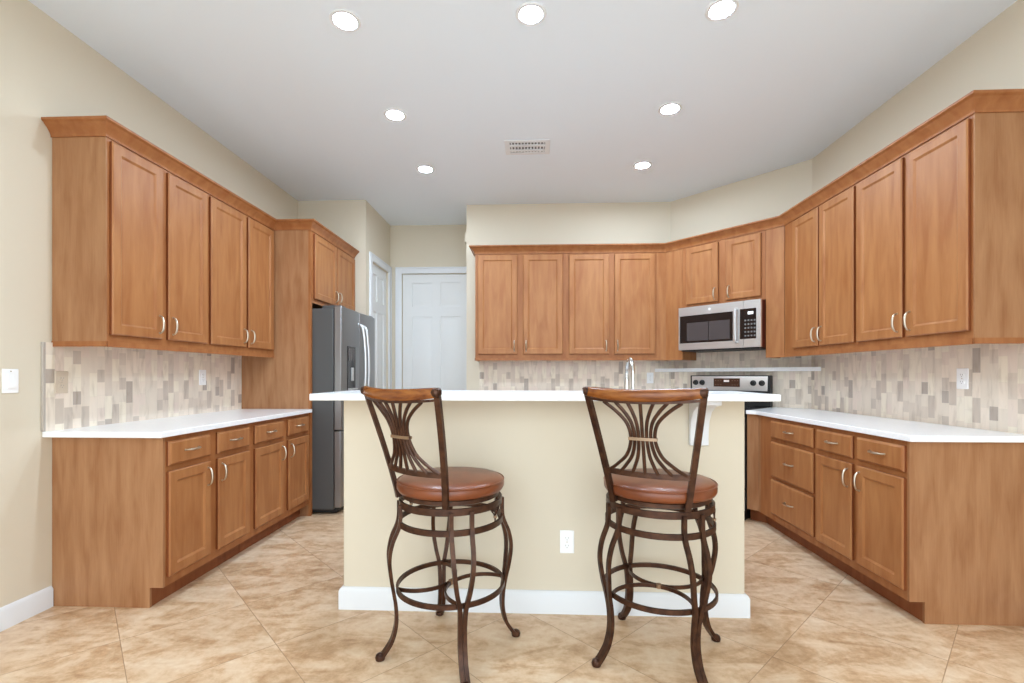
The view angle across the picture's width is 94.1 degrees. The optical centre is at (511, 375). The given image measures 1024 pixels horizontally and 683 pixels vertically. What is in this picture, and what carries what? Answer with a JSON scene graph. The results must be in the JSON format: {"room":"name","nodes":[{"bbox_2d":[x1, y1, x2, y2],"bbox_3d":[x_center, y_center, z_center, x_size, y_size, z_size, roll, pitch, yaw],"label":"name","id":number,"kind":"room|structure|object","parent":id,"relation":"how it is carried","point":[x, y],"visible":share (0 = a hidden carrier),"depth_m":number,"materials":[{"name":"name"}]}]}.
{"room":"kitchen","nodes":[
{"label":"kitchen","id":0,"kind":"room"},
{"bbox_2d":[0,0,297,607],"bbox_3d":[-2.476,-0.329,2.060,0.120,3.063,6.305,0,0,2],"label":"wall","id":1,"kind":"structure","parent":0,"point":[46,70],"depth_m":2.39,"materials":[{"name":"beige paint"}]},
{"bbox_2d":[2,369,18,392],"bbox_3d":[-2.400,0.029,2.281,0.013,0.116,0.072,0,0,2],"label":"light switch","id":2,"kind":"object","parent":1,"relation":"attached to","point":[10,377],"visible":1,"depth_m":2.28,"materials":[{"name":"white plastic"}]},
{"bbox_2d":[0,586,52,631],"bbox_3d":[-2.468,1.149,0.692,0.014,0.108,3.572,0,0,2],"label":"baseboard","id":3,"kind":"structure","parent":1,"relation":"attached to","point":[11,614],"depth_m":2.34,"materials":[{"name":"white paint"}]},
{"bbox_2d":[41,342,45,431],"bbox_3d":[-2.394,0.060,2.432,0.013,0.458,0.015,0,0,2],"label":"trim","id":4,"kind":"structure","parent":1,"relation":"attached to","point":[43,344],"depth_m":2.43,"materials":[{"name":"beige tile"}]},
{"bbox_2d":[51,136,207,352],"bbox_3d":[-2.208,-0.694,2.857,0.345,1.093,0.774,0,0,2],"label":"upper cabinet","id":5,"kind":"object","parent":1,"relation":"attached to","point":[129,234],"visible":1,"depth_m":2.56,"materials":[{"name":"brown wood"}]},
{"bbox_2d":[46,342,241,430],"bbox_3d":[-2.360,0.060,3.263,0.010,0.458,1.648,0,0,2],"label":"backsplash","id":6,"kind":"structure","parent":1,"relation":"attached to","point":[107,385],"depth_m":2.99,"materials":[{"name":"tile"}]},
{"bbox_2d":[54,371,67,392],"bbox_3d":[-2.382,0.038,2.519,0.009,0.116,0.072,0,0,2],"label":"wall outlet","id":7,"kind":"object","parent":6,"relation":"attached to","point":[60,377],"visible":1,"depth_m":2.51,"materials":[{"name":"beige plastic"}]},
{"bbox_2d":[199,370,205,384],"bbox_3d":[-2.336,0.018,3.598,0.009,0.116,0.072,0,0,2],"label":"wall outlet","id":8,"kind":"object","parent":6,"relation":"attached to","point":[202,373],"visible":1,"depth_m":3.59,"materials":[{"name":"white plastic"}]},
{"bbox_2d":[207,193,273,357],"bbox_3d":[-2.173,-0.694,3.660,0.345,1.093,0.834,0,0,2],"label":"upper cabinet","id":9,"kind":"object","parent":1,"relation":"attached to","point":[240,249],"visible":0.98,"depth_m":3.57,"materials":[{"name":"brown wood"}]},
{"bbox_2d":[312,231,354,310],"bbox_3d":[-1.974,-0.931,4.589,0.664,0.619,0.963,0,0,2],"label":"upper cabinet","id":10,"kind":"object","parent":1,"relation":"attached to","point":[333,269],"visible":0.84,"depth_m":4.46,"materials":[{"name":"brown wood"}]},
{"bbox_2d":[41,115,358,258],"bbox_3d":[-1.934,-1.276,3.726,0.413,0.078,2.735,0,0,12],"label":"crown molding","id":11,"kind":"structure","parent":10,"relation":"attached to","point":[64,126],"depth_m":2.90,"materials":[{"name":"brown wood"}]},
{"bbox_2d":[298,200,354,247],"bbox_3d":[-1.978,-0.329,5.134,0.614,3.063,0.120,0,0,2],"label":"wall","id":12,"kind":"structure","parent":0,"point":[338,216],"depth_m":5.07,"materials":[{"name":"beige paint"}]},
{"bbox_2d":[355,200,389,388],"bbox_3d":[-1.592,-0.329,5.556,0.120,3.063,0.995,0,0,2],"label":"wall","id":13,"kind":"structure","parent":0,"point":[372,232],"depth_m":5.11,"materials":[{"name":"beige paint"}]},
{"bbox_2d":[369,252,391,388],"bbox_3d":[-1.537,-0.067,5.541,0.112,2.540,0.766,0,0,2],"label":"door","id":14,"kind":"structure","parent":13,"relation":"in","point":[377,276],"depth_m":5.64,"materials":[{"name":"white paint"}]},
{"bbox_2d":[390,225,465,388],"bbox_3d":[-0.930,-0.329,5.965,1.169,3.063,0.120,0,0,2],"label":"wall","id":15,"kind":"structure","parent":0,"point":[410,245],"depth_m":5.91,"materials":[{"name":"beige paint"}]},
{"bbox_2d":[395,267,465,389],"bbox_3d":[-0.944,-0.067,5.910,1.006,2.540,0.112,0,0,2],"label":"door","id":16,"kind":"structure","parent":15,"relation":"in","point":[434,305],"depth_m":5.93,"materials":[{"name":"white paint"}]},
{"bbox_2d":[0,508,1023,682],"bbox_3d":[0.054,1.243,2.390,5.148,0.080,7.180,0,0,2],"label":"floor","id":17,"kind":"structure","parent":0,"point":[268,613],"depth_m":2.17,"materials":[{"name":"tile"}]},
{"bbox_2d":[52,423,250,607],"bbox_3d":[-2.054,0.761,2.852,0.651,0.884,0.770,0,0,2],"label":"base cabinet","id":18,"kind":"object","parent":17,"relation":"on","point":[136,521],"visible":0.98,"depth_m":2.48,"materials":[{"name":"brown wood"}]},
{"bbox_2d":[240,413,308,551],"bbox_3d":[-2.020,0.761,3.654,0.651,0.884,0.834,0,0,2],"label":"base cabinet","id":19,"kind":"object","parent":17,"relation":"on","point":[279,446],"visible":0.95,"depth_m":3.55,"materials":[{"name":"brown wood"}]},
{"bbox_2d":[42,409,311,437],"bbox_3d":[-2.050,0.304,3.244,0.629,0.030,1.655,0,0,2],"label":"countertop","id":20,"kind":"structure","parent":19,"relation":"on","point":[185,424],"depth_m":2.78,"materials":[{"name":"white stone"}]},
{"bbox_2d":[242,230,311,515],"bbox_3d":[-2.022,-0.019,4.090,0.610,2.444,0.034,0,0,2],"label":"panel","id":21,"kind":"object","parent":17,"relation":"on","point":[283,381],"visible":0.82,"depth_m":4.07,"materials":[{"name":"brown wood"}]},
{"bbox_2d":[312,305,374,512],"bbox_3d":[-1.820,0.299,4.542,0.916,1.807,0.876,0,0,2],"label":"refrigerator","id":22,"kind":"object","parent":17,"relation":"on","point":[343,338],"visible":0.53,"depth_m":4.10,"materials":[{"name":"grey metal"}]},
{"bbox_2d":[360,386,519,682],"bbox_3d":[-0.319,0.624,2.067,0.527,1.157,0.588,0,0,27],"label":"bar stool","id":23,"kind":"object","parent":17,"relation":"on","point":[446,487],"visible":1,"depth_m":1.92,"materials":[{"name":"metal"}]},
{"bbox_2d":[582,386,720,682],"bbox_3d":[0.607,0.624,2.019,0.503,1.157,0.599,0,0,29],"label":"bar stool","id":24,"kind":"object","parent":17,"relation":"on","point":[683,492],"visible":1,"depth_m":1.86,"materials":[{"name":"metal"}]},
{"bbox_2d":[691,375,772,519],"bbox_3d":[1.859,0.603,4.358,0.687,1.200,0.756,0,0,-41],"label":"range","id":25,"kind":"object","parent":17,"relation":"on","point":[743,383],"visible":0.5,"depth_m":4.36,"materials":[{"name":"silver metal"}]},
{"bbox_2d":[744,406,771,412],"bbox_3d":[1.869,0.296,4.367,0.600,0.023,0.756,0,0,-41],"label":"cooktop","id":26,"kind":"object","parent":25,"relation":"in","point":[745,407],"depth_m":4.18,"materials":[{"name":"black"}]},
{"bbox_2d":[747,414,770,524],"bbox_3d":[2.256,0.761,4.050,0.638,0.884,0.514,0,0,2],"label":"base cabinet","id":27,"kind":"object","parent":17,"relation":"on","point":[753,421],"visible":0.3,"depth_m":3.88,"materials":[{"name":"brown wood"}]},
{"bbox_2d":[761,416,829,562],"bbox_3d":[2.235,0.761,3.417,0.635,0.884,0.751,0,0,2],"label":"base cabinet","id":28,"kind":"object","parent":17,"relation":"on","point":[788,448],"visible":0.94,"depth_m":3.34,"materials":[{"name":"brown wood"}]},
{"bbox_2d":[816,425,1023,625],"bbox_3d":[2.203,0.761,2.668,0.635,0.884,0.749,0,0,2],"label":"base cabinet","id":29,"kind":"object","parent":17,"relation":"on","point":[935,530],"visible":0.95,"depth_m":2.30,"materials":[{"name":"brown wood"}]},
{"bbox_2d":[746,407,1023,442],"bbox_3d":[2.218,0.304,3.283,0.660,0.030,2.059,0,0,2],"label":"countertop","id":30,"kind":"structure","parent":29,"relation":"on","point":[905,430],"depth_m":2.62,"materials":[{"name":"white stone"}]},
{"bbox_3d":[0.165,0.761,2.894,2.034,0.884,0.672,0,0,2],"label":"cabinet","id":31,"kind":"object","parent":17,"relation":"on","visible":0},
{"bbox_3d":[0.165,0.304,2.879,2.074,0.030,0.644,0,0,2],"label":"countertop","id":32,"kind":"structure","parent":31,"relation":"on","visible":0},
{"bbox_2d":[624,357,634,388],"bbox_3d":[0.727,0.091,2.814,0.113,0.396,0.222,0,0,2],"label":"faucet","id":33,"kind":"object","parent":32,"relation":"on","point":[629,360],"visible":0.5,"depth_m":2.80,"materials":[{"name":"silver metal"}]},
{"bbox_2d":[28,0,1016,225],"bbox_3d":[0.054,-1.910,2.390,5.148,0.100,7.180,0,0,2],"label":"ceiling","id":34,"kind":"structure","parent":0,"point":[301,99],"depth_m":3.05,"materials":[{"name":"white paint"}]},
{"bbox_2d":[329,9,360,31],"bbox_3d":[-0.875,-1.857,2.499,0.160,0.007,0.160,0,0,2],"label":"recessed light","id":35,"kind":"object","parent":34,"relation":"in","point":[342,19],"visible":1,"depth_m":2.49,"materials":[{"name":"white paint"}]},
{"bbox_2d":[384,109,405,120],"bbox_3d":[-0.836,-1.857,3.404,0.160,0.007,0.160,0,0,2],"label":"recessed light","id":36,"kind":"object","parent":34,"relation":"in","point":[391,114],"visible":1,"depth_m":3.39,"materials":[{"name":"white paint"}]},
{"bbox_2d":[416,165,433,172],"bbox_3d":[-0.782,-1.857,4.302,0.160,0.007,0.160,0,0,2],"label":"recessed light","id":37,"kind":"object","parent":34,"relation":"in","point":[423,168],"visible":1,"depth_m":4.30,"materials":[{"name":"white paint"}]},
{"bbox_2d":[504,139,549,154],"bbox_3d":[0.126,-1.855,3.883,0.364,0.011,0.240,0,0,2],"label":"ceiling vent","id":38,"kind":"object","parent":34,"relation":"in","point":[512,147],"visible":1,"depth_m":3.88,"materials":[{"name":"white metal"}]},
{"bbox_2d":[515,2,546,25],"bbox_3d":[0.098,-1.857,2.453,0.160,0.007,0.160,0,0,2],"label":"recessed light","id":39,"kind":"object","parent":34,"relation":"in","point":[528,13],"visible":1,"depth_m":2.44,"materials":[{"name":"white paint"}]},
{"bbox_2d":[633,161,651,169],"bbox_3d":[1.157,-1.857,4.222,0.160,0.007,0.160,0,0,2],"label":"recessed light","id":40,"kind":"object","parent":34,"relation":"in","point":[644,164],"visible":1,"depth_m":4.21,"materials":[{"name":"white paint"}]},
{"bbox_2d":[658,102,681,115],"bbox_3d":[1.104,-1.857,3.328,0.160,0.007,0.160,0,0,2],"label":"recessed light","id":41,"kind":"object","parent":34,"relation":"in","point":[671,108],"visible":1,"depth_m":3.32,"materials":[{"name":"white paint"}]},
{"bbox_2d":[705,0,738,20],"bbox_3d":[1.066,-1.857,2.422,0.160,0.007,0.160,0,0,2],"label":"recessed light","id":42,"kind":"object","parent":34,"relation":"in","point":[718,10],"visible":1,"depth_m":2.42,"materials":[{"name":"white paint"}]},
{"bbox_2d":[344,401,743,593],"bbox_3d":[0.148,0.661,2.486,2.034,1.084,0.139,0,0,2],"label":"wall","id":43,"kind":"structure","parent":0,"point":[546,453],"depth_m":2.42,"materials":[{"name":"beige paint"}]},
{"bbox_2d":[338,585,749,617],"bbox_3d":[0.147,1.147,2.477,2.070,0.112,0.157,0,0,2],"label":"baseboard","id":44,"kind":"structure","parent":43,"relation":"attached to","point":[349,597],"depth_m":2.40,"materials":[{"name":"white paint"}]},
{"bbox_2d":[309,390,780,401],"bbox_3d":[0.140,0.103,2.436,2.154,0.032,0.520,0,0,2],"label":"countertop","id":45,"kind":"structure","parent":43,"relation":"on","point":[351,395],"depth_m":2.19,"materials":[{"name":"white stone"}]},
{"bbox_2d":[560,530,573,552],"bbox_3d":[0.278,0.843,2.407,0.072,0.116,0.009,0,0,2],"label":"wall outlet","id":46,"kind":"object","parent":43,"relation":"attached to","point":[566,536],"visible":1,"depth_m":2.40,"materials":[{"name":"white plastic"}]},
{"bbox_2d":[564,535,569,540],"bbox_3d":[0.278,0.824,2.404,0.032,0.029,0.003,0,0,2],"label":"receptacle","id":47,"kind":"object","parent":46,"relation":"attached to","point":[566,537],"depth_m":2.40,"materials":[{"name":"grey plastic"}]},
{"bbox_2d":[564,543,569,548],"bbox_3d":[0.278,0.863,2.404,0.032,0.029,0.003,0,0,2],"label":"receptacle","id":48,"kind":"object","parent":46,"relation":"attached to","point":[566,545],"depth_m":2.40,"materials":[{"name":"grey plastic"}]},
{"bbox_2d":[689,401,721,445],"bbox_3d":[0.927,0.235,2.290,0.092,0.230,0.186,0,0,2],"label":"bracket","id":49,"kind":"object","parent":43,"relation":"attached to","point":[711,405],"visible":0.64,"depth_m":2.35,"materials":[{"name":"white paint"}]},
{"bbox_2d":[466,202,670,389],"bbox_3d":[0.652,-0.329,5.218,2.296,3.063,0.120,0,0,2],"label":"wall","id":50,"kind":"structure","parent":0,"point":[626,222],"depth_m":5.17,"materials":[{"name":"beige paint"}]},
{"bbox_2d":[475,253,565,360],"bbox_3d":[0.087,-0.694,4.986,0.928,1.093,0.367,0,0,2],"label":"upper cabinet","id":51,"kind":"object","parent":50,"relation":"attached to","point":[520,299],"visible":1,"depth_m":4.84,"materials":[{"name":"brown wood"}]},
{"bbox_2d":[469,89,1023,255],"bbox_3d":[1.363,-1.276,4.005,1.430,0.078,4.201,0,0,-44],"label":"crown molding","id":52,"kind":"structure","parent":51,"relation":"attached to","point":[995,100],"depth_m":3.19,"materials":[{"name":"brown wood"}]},
{"bbox_2d":[480,360,670,390],"bbox_3d":[0.676,0.060,5.151,2.062,0.458,0.010,0,0,2],"label":"backsplash","id":53,"kind":"structure","parent":50,"relation":"attached to","point":[494,375],"depth_m":5.15,"materials":[{"name":"tile"}]},
{"bbox_2d":[647,373,652,382],"bbox_3d":[1.481,0.031,5.107,0.072,0.116,0.009,0,0,2],"label":"wall outlet","id":54,"kind":"object","parent":53,"relation":"attached to","point":[649,375],"visible":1,"depth_m":5.11,"materials":[{"name":"white plastic"}]},
{"bbox_2d":[566,252,656,360],"bbox_3d":[1.008,-0.694,4.947,0.915,1.093,0.367,0,0,2],"label":"upper cabinet","id":55,"kind":"object","parent":50,"relation":"attached to","point":[611,298],"visible":1,"depth_m":4.80,"materials":[{"name":"brown wood"}]},
{"bbox_2d":[671,159,811,408],"bbox_3d":[2.211,-0.329,4.664,0.191,3.063,1.340,0,0,-41],"label":"wall","id":56,"kind":"structure","parent":0,"point":[773,193],"depth_m":4.54,"materials":[{"name":"beige paint"}]},
{"bbox_2d":[679,299,765,352],"bbox_3d":[1.979,-0.435,4.410,0.418,0.416,0.760,0,0,-40],"label":"microwave","id":57,"kind":"object","parent":56,"relation":"attached to","point":[739,325],"visible":1,"depth_m":4.26,"materials":[{"name":"silver metal"}]},
{"bbox_2d":[683,230,765,307],"bbox_3d":[2.010,-0.944,4.435,0.354,0.594,0.772,0,0,-40],"label":"upper cabinet","id":58,"kind":"object","parent":56,"relation":"attached to","point":[733,269],"visible":0.96,"depth_m":4.33,"materials":[{"name":"brown wood"}]},
{"bbox_2d":[657,248,695,359],"bbox_3d":[1.666,-0.694,4.739,0.407,1.093,0.172,0,0,-3],"label":"cabinet filler","id":59,"kind":"object","parent":58,"relation":"attached to","point":[669,264],"visible":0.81,"depth_m":4.76,"materials":[{"name":"brown wood"}]},
{"bbox_2d":[766,226,784,357],"bbox_3d":[2.310,-0.694,4.086,0.260,1.093,0.146,0,0,-40],"label":"cabinet filler","id":60,"kind":"object","parent":58,"relation":"attached to","point":[775,237],"visible":1,"depth_m":4.00,"materials":[{"name":"brown wood"}]},
{"bbox_2d":[671,350,810,408],"bbox_3d":[2.142,-0.004,4.602,0.011,0.586,1.341,0,0,-41],"label":"backsplash","id":61,"kind":"structure","parent":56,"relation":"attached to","point":[794,387],"depth_m":4.40,"materials":[{"name":"tile"}]},
{"bbox_2d":[655,367,820,371],"bbox_3d":[2.095,-0.051,4.573,0.122,0.034,1.549,0,0,-42],"label":"ledge shelf","id":62,"kind":"object","parent":61,"relation":"attached to","point":[759,368],"visible":1,"depth_m":4.47,"materials":[{"name":"white stone"}]},
{"bbox_2d":[812,0,1023,193],"bbox_3d":[2.528,-0.329,1.396,0.120,3.063,5.405,0,0,2],"label":"wall","id":63,"kind":"structure","parent":0,"point":[992,58],"depth_m":2.82,"materials":[{"name":"beige paint"}]},
{"bbox_2d":[784,183,896,356],"bbox_3d":[2.370,-0.694,3.496,0.371,1.093,0.884,0,0,2],"label":"upper cabinet","id":64,"kind":"object","parent":63,"relation":"attached to","point":[820,244],"visible":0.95,"depth_m":3.40,"materials":[{"name":"brown wood"}]},
{"bbox_2d":[811,344,1023,433],"bbox_3d":[2.536,0.060,3.097,0.010,0.458,2.005,0,0,2],"label":"backsplash","id":65,"kind":"structure","parent":63,"relation":"attached to","point":[913,384],"depth_m":2.88,"materials":[{"name":"tile"}]},
{"bbox_2d":[957,368,968,388],"bbox_3d":[2.507,0.020,2.652,0.009,0.116,0.072,0,0,2],"label":"wall outlet","id":66,"kind":"object","parent":65,"relation":"attached to","point":[962,373],"visible":1,"depth_m":2.65,"materials":[{"name":"white plastic"}]},
{"bbox_2d":[856,112,1023,351],"bbox_3d":[2.334,-0.694,2.647,0.371,1.093,0.816,0,0,2],"label":"upper cabinet","id":67,"kind":"object","parent":63,"relation":"attached to","point":[940,226],"visible":1,"depth_m":2.39,"materials":[{"name":"brown wood"}]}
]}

